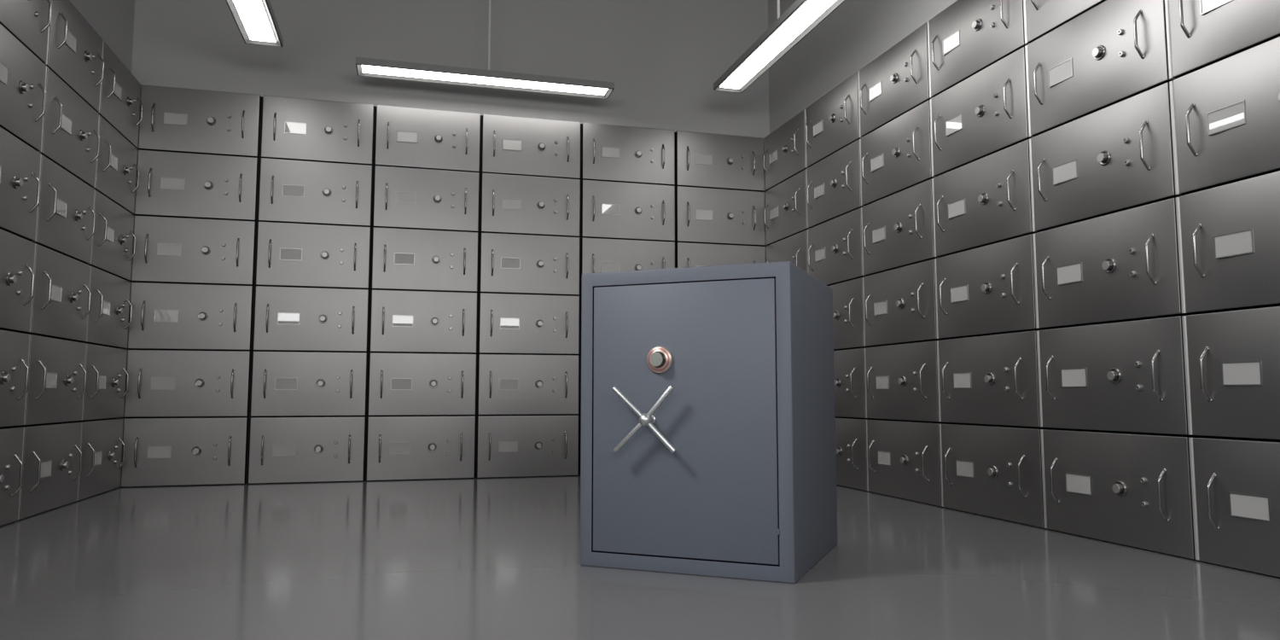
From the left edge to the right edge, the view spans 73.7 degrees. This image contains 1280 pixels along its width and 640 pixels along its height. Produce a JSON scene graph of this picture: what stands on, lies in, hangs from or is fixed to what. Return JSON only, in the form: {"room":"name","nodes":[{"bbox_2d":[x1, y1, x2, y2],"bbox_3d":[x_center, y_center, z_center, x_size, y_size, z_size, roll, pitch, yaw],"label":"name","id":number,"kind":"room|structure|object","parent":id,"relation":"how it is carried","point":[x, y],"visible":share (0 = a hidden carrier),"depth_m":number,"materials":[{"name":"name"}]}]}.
{"room":"bank vault","nodes":[
{"label":"bank vault","id":0,"kind":"room"},
{"bbox_2d":[69,0,134,72],"bbox_3d":[-2.867,-1.416,2.483,0.150,4.600,8.200,1,-5,-15],"label":"wall","id":1,"kind":"structure","parent":0,"point":[113,20],"depth_m":6.12,"materials":[{"name":"grey paint"}]},
{"bbox_2d":[116,0,769,484],"bbox_3d":[-1.360,-1.006,7.209,5.568,4.600,0.150,1,-5,-15],"label":"wall","id":2,"kind":"structure","parent":0,"point":[663,59],"depth_m":7.27,"materials":[{"name":"grey paint"}]},
{"bbox_2d":[0,475,1279,639],"bbox_3d":[-0.254,0.987,2.995,5.568,0.100,8.500,1,-5,-15],"label":"floor","id":3,"kind":"structure","parent":0,"point":[492,558],"depth_m":3.14,"materials":[{"name":"plastic"}]},
{"bbox_2d":[0,426,23,525],"bbox_3d":[-3.220,0.785,4.150,0.148,0.502,0.866,1,-5,-15],"label":"box","id":4,"kind":"object","parent":3,"relation":"on","point":[11,439],"visible":0.99,"depth_m":4.42,"materials":[{"name":"metal"}]},
{"bbox_2d":[0,329,29,427],"bbox_3d":[-3.220,0.285,4.193,0.148,0.499,0.866,1,-5,-15],"label":"box","id":5,"kind":"object","parent":4,"relation":"on","point":[14,346],"visible":1,"depth_m":4.42,"materials":[{"name":"metal"}]},
{"bbox_2d":[0,228,34,332],"bbox_3d":[-3.220,-0.213,4.236,0.148,0.499,0.866,1,-5,-15],"label":"box","id":6,"kind":"object","parent":5,"relation":"on","point":[17,276],"visible":0.98,"depth_m":4.43,"materials":[{"name":"metal"}]},
{"bbox_2d":[0,127,40,240],"bbox_3d":[-3.220,-0.711,4.279,0.148,0.499,0.866,1,-5,-15],"label":"box","id":7,"kind":"object","parent":6,"relation":"on","point":[20,164],"visible":0.97,"depth_m":4.42,"materials":[{"name":"metal"}]},
{"bbox_2d":[0,23,46,151],"bbox_3d":[-3.220,-1.209,4.323,0.148,0.499,0.866,1,-5,-15],"label":"box","id":8,"kind":"object","parent":7,"relation":"on","point":[22,74],"visible":0.95,"depth_m":4.42,"materials":[{"name":"metal"}]},
{"bbox_2d":[0,0,52,63],"bbox_3d":[-3.220,-1.707,4.366,0.148,0.499,0.866,1,-5,-15],"label":"box","id":9,"kind":"object","parent":8,"relation":"on","point":[27,20],"visible":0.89,"depth_m":4.52,"materials":[{"name":"metal"}]},
{"bbox_2d":[11,421,82,519],"bbox_3d":[-3.447,0.856,4.971,0.148,0.502,0.866,1,-5,-15],"label":"box","id":10,"kind":"object","parent":3,"relation":"on","point":[51,460],"visible":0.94,"depth_m":4.89,"materials":[{"name":"metal"}]},
{"bbox_2d":[20,334,87,425],"bbox_3d":[-3.447,0.356,5.014,0.148,0.499,0.866,1,-5,-15],"label":"box","id":11,"kind":"object","parent":10,"relation":"on","point":[57,372],"visible":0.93,"depth_m":4.94,"materials":[{"name":"metal"}]},
{"bbox_2d":[18,243,91,342],"bbox_3d":[-3.447,-0.142,5.057,0.148,0.499,0.866,1,-5,-15],"label":"box","id":12,"kind":"object","parent":11,"relation":"on","point":[60,309],"visible":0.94,"depth_m":4.98,"materials":[{"name":"metal"}]},
{"bbox_2d":[29,154,95,263],"bbox_3d":[-3.447,-0.640,5.100,0.148,0.499,0.866,1,-5,-15],"label":"box","id":13,"kind":"object","parent":12,"relation":"on","point":[66,215],"visible":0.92,"depth_m":5.03,"materials":[{"name":"metal"}]},
{"bbox_2d":[37,66,99,187],"bbox_3d":[-3.447,-1.138,5.144,0.148,0.499,0.866,1,-5,-15],"label":"box","id":14,"kind":"object","parent":13,"relation":"on","point":[70,136],"visible":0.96,"depth_m":5.07,"materials":[{"name":"metal"}]},
{"bbox_2d":[43,0,104,112],"bbox_3d":[-3.447,-1.636,5.187,0.148,0.499,0.866,1,-5,-15],"label":"box","id":15,"kind":"object","parent":14,"relation":"on","point":[74,49],"visible":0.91,"depth_m":5.13,"materials":[{"name":"metal"}]},
{"bbox_2d":[72,418,125,500],"bbox_3d":[-3.672,0.927,5.787,0.148,0.502,0.856,1,-5,-15],"label":"box","id":16,"kind":"object","parent":3,"relation":"on","point":[101,442],"visible":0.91,"depth_m":5.72,"materials":[{"name":"metal"}]},
{"bbox_2d":[73,343,128,421],"bbox_3d":[-3.672,0.427,5.830,0.148,0.499,0.856,1,-5,-15],"label":"box","id":17,"kind":"object","parent":16,"relation":"on","point":[103,398],"visible":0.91,"depth_m":5.76,"materials":[{"name":"metal"}]},
{"bbox_2d":[76,266,132,349],"bbox_3d":[-3.672,-0.071,5.873,0.148,0.499,0.856,1,-5,-15],"label":"box","id":18,"kind":"object","parent":17,"relation":"on","point":[107,319],"visible":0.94,"depth_m":5.81,"materials":[{"name":"metal"}]},
{"bbox_2d":[86,189,136,280],"bbox_3d":[-3.672,-0.569,5.917,0.148,0.499,0.856,1,-5,-15],"label":"box","id":19,"kind":"object","parent":18,"relation":"on","point":[112,243],"visible":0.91,"depth_m":5.85,"materials":[{"name":"metal"}]},
{"bbox_2d":[93,114,139,214],"bbox_3d":[-3.672,-1.067,5.960,0.148,0.499,0.856,1,-5,-15],"label":"box","id":20,"kind":"object","parent":19,"relation":"on","point":[116,168],"visible":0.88,"depth_m":5.89,"materials":[{"name":"metal"}]},
{"bbox_2d":[97,40,143,147],"bbox_3d":[-3.672,-1.565,6.003,0.148,0.499,0.856,1,-5,-15],"label":"box","id":21,"kind":"object","parent":20,"relation":"on","point":[119,91],"visible":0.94,"depth_m":5.93,"materials":[{"name":"metal"}]},
{"bbox_2d":[120,416,250,487],"bbox_3d":[-3.367,0.974,6.332,0.849,0.502,0.142,1,-5,-15],"label":"box","id":22,"kind":"object","parent":3,"relation":"on","point":[160,450],"visible":0.99,"depth_m":6.30,"materials":[{"name":"metal"}]},
{"bbox_2d":[124,349,252,417],"bbox_3d":[-3.367,0.475,6.375,0.849,0.499,0.142,1,-5,-15],"label":"box","id":23,"kind":"object","parent":22,"relation":"on","point":[163,383],"visible":0.99,"depth_m":6.35,"materials":[{"name":"metal"}]},
{"bbox_2d":[128,282,255,350],"bbox_3d":[-3.367,-0.023,6.419,0.849,0.499,0.142,1,-5,-15],"label":"box","id":24,"kind":"object","parent":23,"relation":"on","point":[165,316],"visible":0.97,"depth_m":6.39,"materials":[{"name":"metal"}]},
{"bbox_2d":[131,215,257,285],"bbox_3d":[-3.367,-0.521,6.462,0.849,0.499,0.142,1,-5,-15],"label":"box","id":25,"kind":"object","parent":24,"relation":"on","point":[169,250],"visible":0.94,"depth_m":6.43,"materials":[{"name":"metal"}]},
{"bbox_2d":[134,149,260,221],"bbox_3d":[-3.367,-1.020,6.505,0.849,0.499,0.142,1,-5,-15],"label":"box","id":26,"kind":"object","parent":25,"relation":"on","point":[172,184],"visible":0.98,"depth_m":6.48,"materials":[{"name":"metal"}]},
{"bbox_2d":[138,84,262,158],"bbox_3d":[-3.367,-1.518,6.548,0.849,0.499,0.142,1,-5,-15],"label":"box","id":27,"kind":"object","parent":26,"relation":"on","point":[175,119],"visible":0.97,"depth_m":6.52,"materials":[{"name":"metal"}]},
{"bbox_2d":[247,415,366,483],"bbox_3d":[-2.549,0.994,6.556,0.846,0.502,0.142,1,-5,-15],"label":"box","id":28,"kind":"object","parent":3,"relation":"on","point":[282,449],"visible":1,"depth_m":6.53,"materials":[{"name":"metal"}]},
{"bbox_2d":[250,350,368,416],"bbox_3d":[-2.549,0.494,6.599,0.846,0.499,0.142,1,-5,-15],"label":"box","id":29,"kind":"object","parent":28,"relation":"on","point":[284,383],"visible":1,"depth_m":6.57,"materials":[{"name":"metal"}]},
{"bbox_2d":[252,285,370,352],"bbox_3d":[-2.549,-0.004,6.643,0.846,0.499,0.142,1,-5,-15],"label":"box","id":30,"kind":"object","parent":29,"relation":"on","point":[287,318],"visible":1,"depth_m":6.61,"materials":[{"name":"metal"}]},
{"bbox_2d":[255,221,372,290],"bbox_3d":[-2.549,-0.502,6.686,0.846,0.499,0.142,1,-5,-15],"label":"box","id":31,"kind":"object","parent":30,"relation":"on","point":[292,255],"visible":0.98,"depth_m":6.66,"materials":[{"name":"metal"}]},
{"bbox_2d":[257,157,373,227],"bbox_3d":[-2.549,-1.000,6.729,0.846,0.499,0.142,1,-5,-15],"label":"box","id":32,"kind":"object","parent":31,"relation":"on","point":[291,191],"visible":0.98,"depth_m":6.70,"materials":[{"name":"metal"}]},
{"bbox_2d":[260,95,375,166],"bbox_3d":[-2.549,-1.498,6.772,0.846,0.499,0.142,1,-5,-15],"label":"box","id":33,"kind":"object","parent":32,"relation":"on","point":[293,129],"visible":0.98,"depth_m":6.74,"materials":[{"name":"metal"}]},
{"bbox_2d":[365,415,476,480],"bbox_3d":[-1.732,1.013,6.779,0.846,0.502,0.142,1,-5,-15],"label":"box","id":34,"kind":"object","parent":3,"relation":"on","point":[398,447],"visible":1,"depth_m":6.75,"materials":[{"name":"metal"}]},
{"bbox_2d":[366,352,477,415],"bbox_3d":[-1.732,0.513,6.823,0.846,0.499,0.142,1,-5,-15],"label":"box","id":35,"kind":"object","parent":34,"relation":"on","point":[399,384],"visible":1,"depth_m":6.79,"materials":[{"name":"metal"}]},
{"bbox_2d":[368,289,477,354],"bbox_3d":[-1.732,0.015,6.866,0.846,0.499,0.142,1,-5,-15],"label":"box","id":36,"kind":"object","parent":35,"relation":"on","point":[401,322],"visible":1,"depth_m":6.83,"materials":[{"name":"metal"}]},
{"bbox_2d":[370,226,479,292],"bbox_3d":[-1.732,-0.483,6.909,0.846,0.499,0.142,1,-5,-15],"label":"box","id":37,"kind":"object","parent":36,"relation":"on","point":[403,259],"visible":0.99,"depth_m":6.88,"materials":[{"name":"metal"}]},
{"bbox_2d":[372,165,480,232],"bbox_3d":[-1.732,-0.981,6.953,0.846,0.499,0.142,1,-5,-15],"label":"box","id":38,"kind":"object","parent":37,"relation":"on","point":[403,198],"visible":1,"depth_m":6.92,"materials":[{"name":"metal"}]},
{"bbox_2d":[373,104,481,174],"bbox_3d":[-1.732,-1.479,6.996,0.846,0.499,0.142,1,-5,-15],"label":"box","id":39,"kind":"object","parent":38,"relation":"on","point":[406,137],"visible":0.98,"depth_m":6.96,"materials":[{"name":"metal"}]},
{"bbox_2d":[475,414,578,477],"bbox_3d":[-0.916,1.032,7.003,0.846,0.502,0.142,1,-5,-15],"label":"box","id":40,"kind":"object","parent":3,"relation":"on","point":[507,445],"visible":1,"depth_m":6.97,"materials":[{"name":"metal"}]},
{"bbox_2d":[476,354,578,415],"bbox_3d":[-0.916,0.533,7.046,0.846,0.499,0.142,1,-5,-15],"label":"box","id":41,"kind":"object","parent":40,"relation":"on","point":[508,384],"visible":1,"depth_m":7.01,"materials":[{"name":"metal"}]},
{"bbox_2d":[477,292,579,354],"bbox_3d":[-0.916,0.035,7.090,0.846,0.499,0.142,1,-5,-15],"label":"box","id":42,"kind":"object","parent":41,"relation":"on","point":[509,323],"visible":1,"depth_m":7.06,"materials":[{"name":"metal"}]},
{"bbox_2d":[477,232,579,296],"bbox_3d":[-0.916,-0.463,7.133,0.846,0.499,0.142,1,-5,-15],"label":"box","id":43,"kind":"object","parent":42,"relation":"on","point":[512,264],"visible":0.99,"depth_m":7.10,"materials":[{"name":"metal"}]},
{"bbox_2d":[479,173,580,237],"bbox_3d":[-0.916,-0.961,7.176,0.846,0.499,0.142,1,-5,-15],"label":"box","id":44,"kind":"object","parent":43,"relation":"on","point":[509,204],"visible":0.99,"depth_m":7.14,"materials":[{"name":"metal"}]},
{"bbox_2d":[480,114,580,179],"bbox_3d":[-0.916,-1.460,7.219,0.846,0.499,0.142,1,-5,-15],"label":"box","id":45,"kind":"object","parent":44,"relation":"on","point":[509,145],"visible":1,"depth_m":7.18,"materials":[{"name":"metal"}]},
{"bbox_2d":[578,414,581,475],"bbox_3d":[-0.099,1.052,7.226,0.846,0.502,0.142,1,-5,-15],"label":"box","id":46,"kind":"object","parent":3,"relation":"on","point":[579,416],"visible":0.04,"depth_m":7.14,"materials":[{"name":"metal"}]},
{"bbox_2d":[578,354,581,414],"bbox_3d":[-0.099,0.552,7.270,0.846,0.499,0.142,1,-5,-15],"label":"box","id":47,"kind":"object","parent":46,"relation":"on","point":[579,356],"visible":0.03,"depth_m":7.18,"materials":[{"name":"metal"}]},
{"bbox_2d":[578,296,581,354],"bbox_3d":[-0.099,0.054,7.313,0.846,0.499,0.142,1,-5,-15],"label":"box","id":48,"kind":"object","parent":47,"relation":"on","point":[580,297],"visible":0.02,"depth_m":7.23,"materials":[{"name":"metal"}]},
{"bbox_2d":[579,237,674,296],"bbox_3d":[-0.099,-0.444,7.356,0.846,0.499,0.142,1,-5,-15],"label":"box","id":49,"kind":"object","parent":48,"relation":"on","point":[596,255],"visible":0.6,"depth_m":7.32,"materials":[{"name":"metal"}]},
{"bbox_2d":[579,180,674,242],"bbox_3d":[-0.099,-0.942,7.400,0.846,0.499,0.142,1,-5,-15],"label":"box","id":50,"kind":"object","parent":49,"relation":"on","point":[608,210],"visible":0.98,"depth_m":7.36,"materials":[{"name":"metal"}]},
{"bbox_2d":[580,122,674,186],"bbox_3d":[-0.099,-1.440,7.443,0.846,0.499,0.142,1,-5,-15],"label":"box","id":51,"kind":"object","parent":50,"relation":"on","point":[608,153],"visible":0.98,"depth_m":7.41,"materials":[{"name":"metal"}]},
{"bbox_2d":[580,261,837,583],"bbox_3d":[0.311,0.408,3.627,0.857,1.163,0.986,-2,-5,22],"label":"safe","id":52,"kind":"object","parent":3,"relation":"on","point":[707,443],"visible":1,"depth_m":3.25,"materials":[{"name":"blue paint"}]},
{"bbox_2d":[835,416,872,491],"bbox_3d":[1.487,0.974,6.333,0.148,0.502,0.862,1,-5,-15],"label":"box","id":53,"kind":"object","parent":3,"relation":"on","point":[851,433],"visible":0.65,"depth_m":6.10,"materials":[{"name":"metal"}]},
{"bbox_2d":[833,348,872,418],"bbox_3d":[1.487,0.475,6.376,0.148,0.499,0.862,1,-5,-15],"label":"box","id":54,"kind":"object","parent":53,"relation":"on","point":[849,365],"visible":0.62,"depth_m":6.14,"materials":[{"name":"metal"}]},
{"bbox_2d":[828,277,871,350],"bbox_3d":[1.487,-0.023,6.419,0.148,0.499,0.862,1,-5,-15],"label":"box","id":55,"kind":"object","parent":54,"relation":"on","point":[848,297],"visible":0.62,"depth_m":6.19,"materials":[{"name":"metal"}]},
{"bbox_2d":[808,207,866,285],"bbox_3d":[1.487,-0.521,6.463,0.148,0.499,0.862,1,-5,-15],"label":"box","id":56,"kind":"object","parent":55,"relation":"on","point":[835,253],"visible":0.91,"depth_m":6.36,"materials":[{"name":"metal"}]},
{"bbox_2d":[806,139,864,227],"bbox_3d":[1.487,-1.020,6.506,0.148,0.499,0.862,1,-5,-15],"label":"box","id":57,"kind":"object","parent":56,"relation":"on","point":[834,182],"visible":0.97,"depth_m":6.42,"materials":[{"name":"metal"}]},
{"bbox_2d":[805,70,862,167],"bbox_3d":[1.487,-1.518,6.549,0.148,0.499,0.862,1,-5,-15],"label":"box","id":58,"kind":"object","parent":57,"relation":"on","point":[833,120],"visible":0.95,"depth_m":6.46,"materials":[{"name":"metal"}]},
{"bbox_2d":[866,418,948,506],"bbox_3d":[1.712,0.903,5.516,0.148,0.502,0.862,1,-5,-15],"label":"box","id":59,"kind":"object","parent":3,"relation":"on","point":[904,457],"visible":0.96,"depth_m":5.43,"materials":[{"name":"metal"}]},
{"bbox_2d":[865,340,942,422],"bbox_3d":[1.712,0.404,5.559,0.148,0.499,0.862,1,-5,-15],"label":"box","id":60,"kind":"object","parent":59,"relation":"on","point":[903,380],"visible":0.98,"depth_m":5.47,"materials":[{"name":"metal"}]},
{"bbox_2d":[863,258,944,347],"bbox_3d":[1.712,-0.094,5.602,0.148,0.499,0.862,1,-5,-15],"label":"box","id":61,"kind":"object","parent":60,"relation":"on","point":[900,304],"visible":0.95,"depth_m":5.52,"materials":[{"name":"metal"}]},
{"bbox_2d":[861,178,941,275],"bbox_3d":[1.712,-0.592,5.645,0.148,0.499,0.862,1,-5,-15],"label":"box","id":62,"kind":"object","parent":61,"relation":"on","point":[898,229],"visible":0.93,"depth_m":5.56,"materials":[{"name":"metal"}]},
{"bbox_2d":[860,98,936,205],"bbox_3d":[1.712,-1.091,5.689,0.148,0.499,0.862,1,-5,-15],"label":"box","id":63,"kind":"object","parent":62,"relation":"on","point":[897,156],"visible":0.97,"depth_m":5.60,"materials":[{"name":"metal"}]},
{"bbox_2d":[859,21,932,136],"bbox_3d":[1.712,-1.589,5.732,0.148,0.499,0.862,1,-5,-15],"label":"box","id":64,"kind":"object","parent":63,"relation":"on","point":[897,81],"visible":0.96,"depth_m":5.65,"materials":[{"name":"metal"}]},
{"bbox_2d":[941,422,1050,528],"bbox_3d":[1.938,0.832,4.698,0.148,0.502,0.862,1,-5,-15],"label":"box","id":65,"kind":"object","parent":3,"relation":"on","point":[996,471],"visible":0.98,"depth_m":4.61,"materials":[{"name":"metal"}]},
{"bbox_2d":[938,330,1050,428],"bbox_3d":[1.938,0.333,4.742,0.148,0.499,0.862,1,-5,-15],"label":"box","id":66,"kind":"object","parent":65,"relation":"on","point":[995,379],"visible":0.98,"depth_m":4.65,"materials":[{"name":"metal"}]},
{"bbox_2d":[936,233,1046,339],"bbox_3d":[1.938,-0.165,4.785,0.148,0.499,0.862,1,-5,-15],"label":"box","id":67,"kind":"object","parent":66,"relation":"on","point":[992,289],"visible":1,"depth_m":4.70,"materials":[{"name":"metal"}]},
{"bbox_2d":[933,138,1041,256],"bbox_3d":[1.938,-0.663,4.828,0.148,0.499,0.862,1,-5,-15],"label":"box","id":68,"kind":"object","parent":67,"relation":"on","point":[986,200],"visible":0.94,"depth_m":4.74,"materials":[{"name":"metal"}]},
{"bbox_2d":[930,45,1034,176],"bbox_3d":[1.938,-1.161,4.871,0.148,0.499,0.862,1,-5,-15],"label":"box","id":69,"kind":"object","parent":68,"relation":"on","point":[987,113],"visible":0.93,"depth_m":4.78,"materials":[{"name":"metal"}]},
{"bbox_2d":[928,0,1029,97],"bbox_3d":[1.938,-1.660,4.915,0.148,0.499,0.862,1,-5,-15],"label":"box","id":70,"kind":"object","parent":69,"relation":"on","point":[967,37],"visible":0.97,"depth_m":4.89,"materials":[{"name":"metal"}]},
{"bbox_2d":[1042,428,1200,560],"bbox_3d":[2.163,0.761,3.881,0.148,0.502,0.862,1,-5,-15],"label":"box","id":71,"kind":"object","parent":3,"relation":"on","point":[1137,490],"visible":0.95,"depth_m":3.79,"materials":[{"name":"metal"}]},
{"bbox_2d":[1038,315,1200,436],"bbox_3d":[2.163,0.262,3.924,0.148,0.499,0.862,1,-5,-15],"label":"box","id":72,"kind":"object","parent":71,"relation":"on","point":[1131,376],"visible":0.97,"depth_m":3.83,"materials":[{"name":"metal"}]},
{"bbox_2d":[1035,197,1193,329],"bbox_3d":[2.163,-0.236,3.968,0.148,0.499,0.862,1,-5,-15],"label":"box","id":73,"kind":"object","parent":72,"relation":"on","point":[1126,265],"visible":0.96,"depth_m":3.87,"materials":[{"name":"metal"}]},
{"bbox_2d":[1030,81,1185,231],"bbox_3d":[2.163,-0.734,4.011,0.148,0.499,0.862,1,-5,-15],"label":"box","id":74,"kind":"object","parent":73,"relation":"on","point":[1120,156],"visible":0.93,"depth_m":3.92,"materials":[{"name":"metal"}]},
{"bbox_2d":[1027,0,1176,136],"bbox_3d":[2.163,-1.232,4.054,0.148,0.499,0.862,1,-5,-15],"label":"box","id":75,"kind":"object","parent":74,"relation":"on","point":[1115,51],"visible":0.97,"depth_m":3.99,"materials":[{"name":"metal"}]},
{"bbox_2d":[1025,0,1105,42],"bbox_3d":[2.163,-1.731,4.097,0.148,0.499,0.862,1,-5,-15],"label":"box","id":76,"kind":"object","parent":75,"relation":"on","point":[1043,16],"visible":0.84,"depth_m":4.31,"materials":[{"name":"metal"}]},
{"bbox_2d":[1192,436,1279,577],"bbox_3d":[2.389,0.690,3.064,0.148,0.502,0.862,1,-5,-15],"label":"box","id":77,"kind":"object","parent":3,"relation":"on","point":[1237,480],"visible":0.98,"depth_m":3.27,"materials":[{"name":"metal"}]},
{"bbox_2d":[1186,306,1279,440],"bbox_3d":[2.389,0.191,3.107,0.148,0.499,0.862,1,-5,-15],"label":"box","id":78,"kind":"object","parent":77,"relation":"on","point":[1234,356],"visible":1,"depth_m":3.30,"materials":[{"name":"metal"}]},
{"bbox_2d":[1179,170,1279,314],"bbox_3d":[2.389,-0.307,3.150,0.148,0.499,0.862,1,-5,-15],"label":"box","id":79,"kind":"object","parent":78,"relation":"on","point":[1230,232],"visible":1,"depth_m":3.32,"materials":[{"name":"metal"}]},
{"bbox_2d":[1173,36,1279,194],"bbox_3d":[2.389,-0.805,3.194,0.148,0.499,0.862,1,-5,-15],"label":"box","id":80,"kind":"object","parent":79,"relation":"on","point":[1227,111],"visible":0.97,"depth_m":3.34,"materials":[{"name":"metal"}]},
{"bbox_2d":[1168,0,1279,78],"bbox_3d":[2.389,-1.303,3.237,0.148,0.499,0.862,1,-5,-15],"label":"box","id":81,"kind":"object","parent":80,"relation":"on","point":[1204,33],"visible":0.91,"depth_m":3.41,"materials":[{"name":"metal"}]},
{"bbox_3d":[0.721,1.071,7.451,0.853,0.502,0.142,1,-5,-15],"label":"box","id":82,"kind":"object","parent":3,"relation":"on","visible":0},
{"bbox_3d":[0.721,0.572,7.494,0.853,0.499,0.142,1,-5,-15],"label":"box","id":83,"kind":"object","parent":82,"relation":"on","visible":0},
{"bbox_3d":[0.721,0.074,7.538,0.853,0.499,0.142,1,-5,-15],"label":"box","id":84,"kind":"object","parent":83,"relation":"on","visible":0},
{"bbox_2d":[674,242,765,267],"bbox_3d":[0.721,-0.424,7.581,0.853,0.499,0.142,1,-5,-15],"label":"box","id":85,"kind":"object","parent":84,"relation":"on","point":[687,254],"visible":0.32,"depth_m":7.55,"materials":[{"name":"metal"}]},
{"bbox_2d":[674,186,765,246],"bbox_3d":[0.721,-0.922,7.624,0.853,0.499,0.142,1,-5,-15],"label":"box","id":86,"kind":"object","parent":85,"relation":"on","point":[702,215],"visible":0.94,"depth_m":7.59,"materials":[{"name":"metal"}]},
{"bbox_2d":[674,130,764,191],"bbox_3d":[0.721,-1.421,7.667,0.853,0.499,0.142,1,-5,-15],"label":"box","id":87,"kind":"object","parent":86,"relation":"on","point":[710,160],"visible":0.99,"depth_m":7.63,"materials":[{"name":"metal"}]},
{"bbox_3d":[1.264,1.044,7.143,0.148,0.502,0.847,1,-5,-15],"label":"box","id":88,"kind":"object","parent":3,"relation":"on","visible":0},
{"bbox_3d":[1.264,0.545,7.186,0.148,0.499,0.847,1,-5,-15],"label":"box","id":89,"kind":"object","parent":88,"relation":"on","visible":0},
{"bbox_3d":[1.264,0.047,7.229,0.148,0.499,0.847,1,-5,-15],"label":"box","id":90,"kind":"object","parent":89,"relation":"on","visible":0},
{"bbox_2d":[765,229,808,273],"bbox_3d":[1.264,-0.451,7.272,0.148,0.499,0.847,1,-5,-15],"label":"box","id":91,"kind":"object","parent":90,"relation":"on","point":[794,248],"visible":0.41,"depth_m":7.12,"materials":[{"name":"metal"}]},
{"bbox_2d":[764,168,810,245],"bbox_3d":[1.264,-0.949,7.316,0.148,0.499,0.847,1,-5,-15],"label":"box","id":92,"kind":"object","parent":91,"relation":"on","point":[786,203],"visible":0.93,"depth_m":7.23,"materials":[{"name":"metal"}]},
{"bbox_2d":[763,109,808,191],"bbox_3d":[1.264,-1.447,7.359,0.148,0.499,0.847,1,-5,-15],"label":"box","id":93,"kind":"object","parent":92,"relation":"on","point":[785,148],"visible":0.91,"depth_m":7.28,"materials":[{"name":"metal"}]},
{"bbox_2d":[768,0,957,133],"bbox_3d":[2.358,-1.292,3.913,0.150,4.600,8.200,1,-5,-15],"label":"wall","id":94,"kind":"structure","parent":0,"point":[857,32],"depth_m":6.69,"materials":[{"name":"grey paint"}]},
{"bbox_3d":[-0.254,-3.695,3.402,5.568,0.100,8.500,1,-5,-15],"label":"ceiling","id":95,"kind":"structure","parent":0,"visible":0},
{"bbox_2d":[225,0,283,46],"bbox_3d":[-2.410,-2.761,5.177,0.250,1.454,2.000,1,-5,-15],"label":"pendant lamp","id":96,"kind":"object","parent":95,"relation":"hanging from","point":[256,21],"visible":1,"depth_m":5.72,"materials":[{"name":"white plastic"}]},
{"bbox_2d":[232,0,276,42],"bbox_3d":[-2.410,-2.053,5.116,0.170,0.002,1.920,1,-5,-15],"label":"diffuser","id":97,"kind":"object","parent":96,"relation":"attached to","point":[253,17],"depth_m":5.71,"materials":[{"name":"white plastic"}]},
{"bbox_2d":[355,0,614,98],"bbox_3d":[-1.205,-2.615,6.861,2.000,1.454,0.250,1,-5,-15],"label":"pendant lamp","id":98,"kind":"object","parent":95,"relation":"hanging from","point":[365,66],"visible":1,"depth_m":6.76,"materials":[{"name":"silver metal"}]},
{"bbox_2d":[361,64,608,95],"bbox_3d":[-1.205,-1.907,6.799,1.920,0.002,0.170,1,-5,-15],"label":"diffuser","id":99,"kind":"object","parent":98,"relation":"attached to","point":[370,71],"depth_m":6.82,"materials":[{"name":"white plastic"}]},
{"bbox_2d":[713,0,845,93],"bbox_3d":[0.984,-2.680,6.106,0.250,1.454,2.000,1,-5,-15],"label":"pendant lamp","id":100,"kind":"object","parent":95,"relation":"hanging from","point":[802,16],"visible":1,"depth_m":6.06,"materials":[{"name":"white plastic"}]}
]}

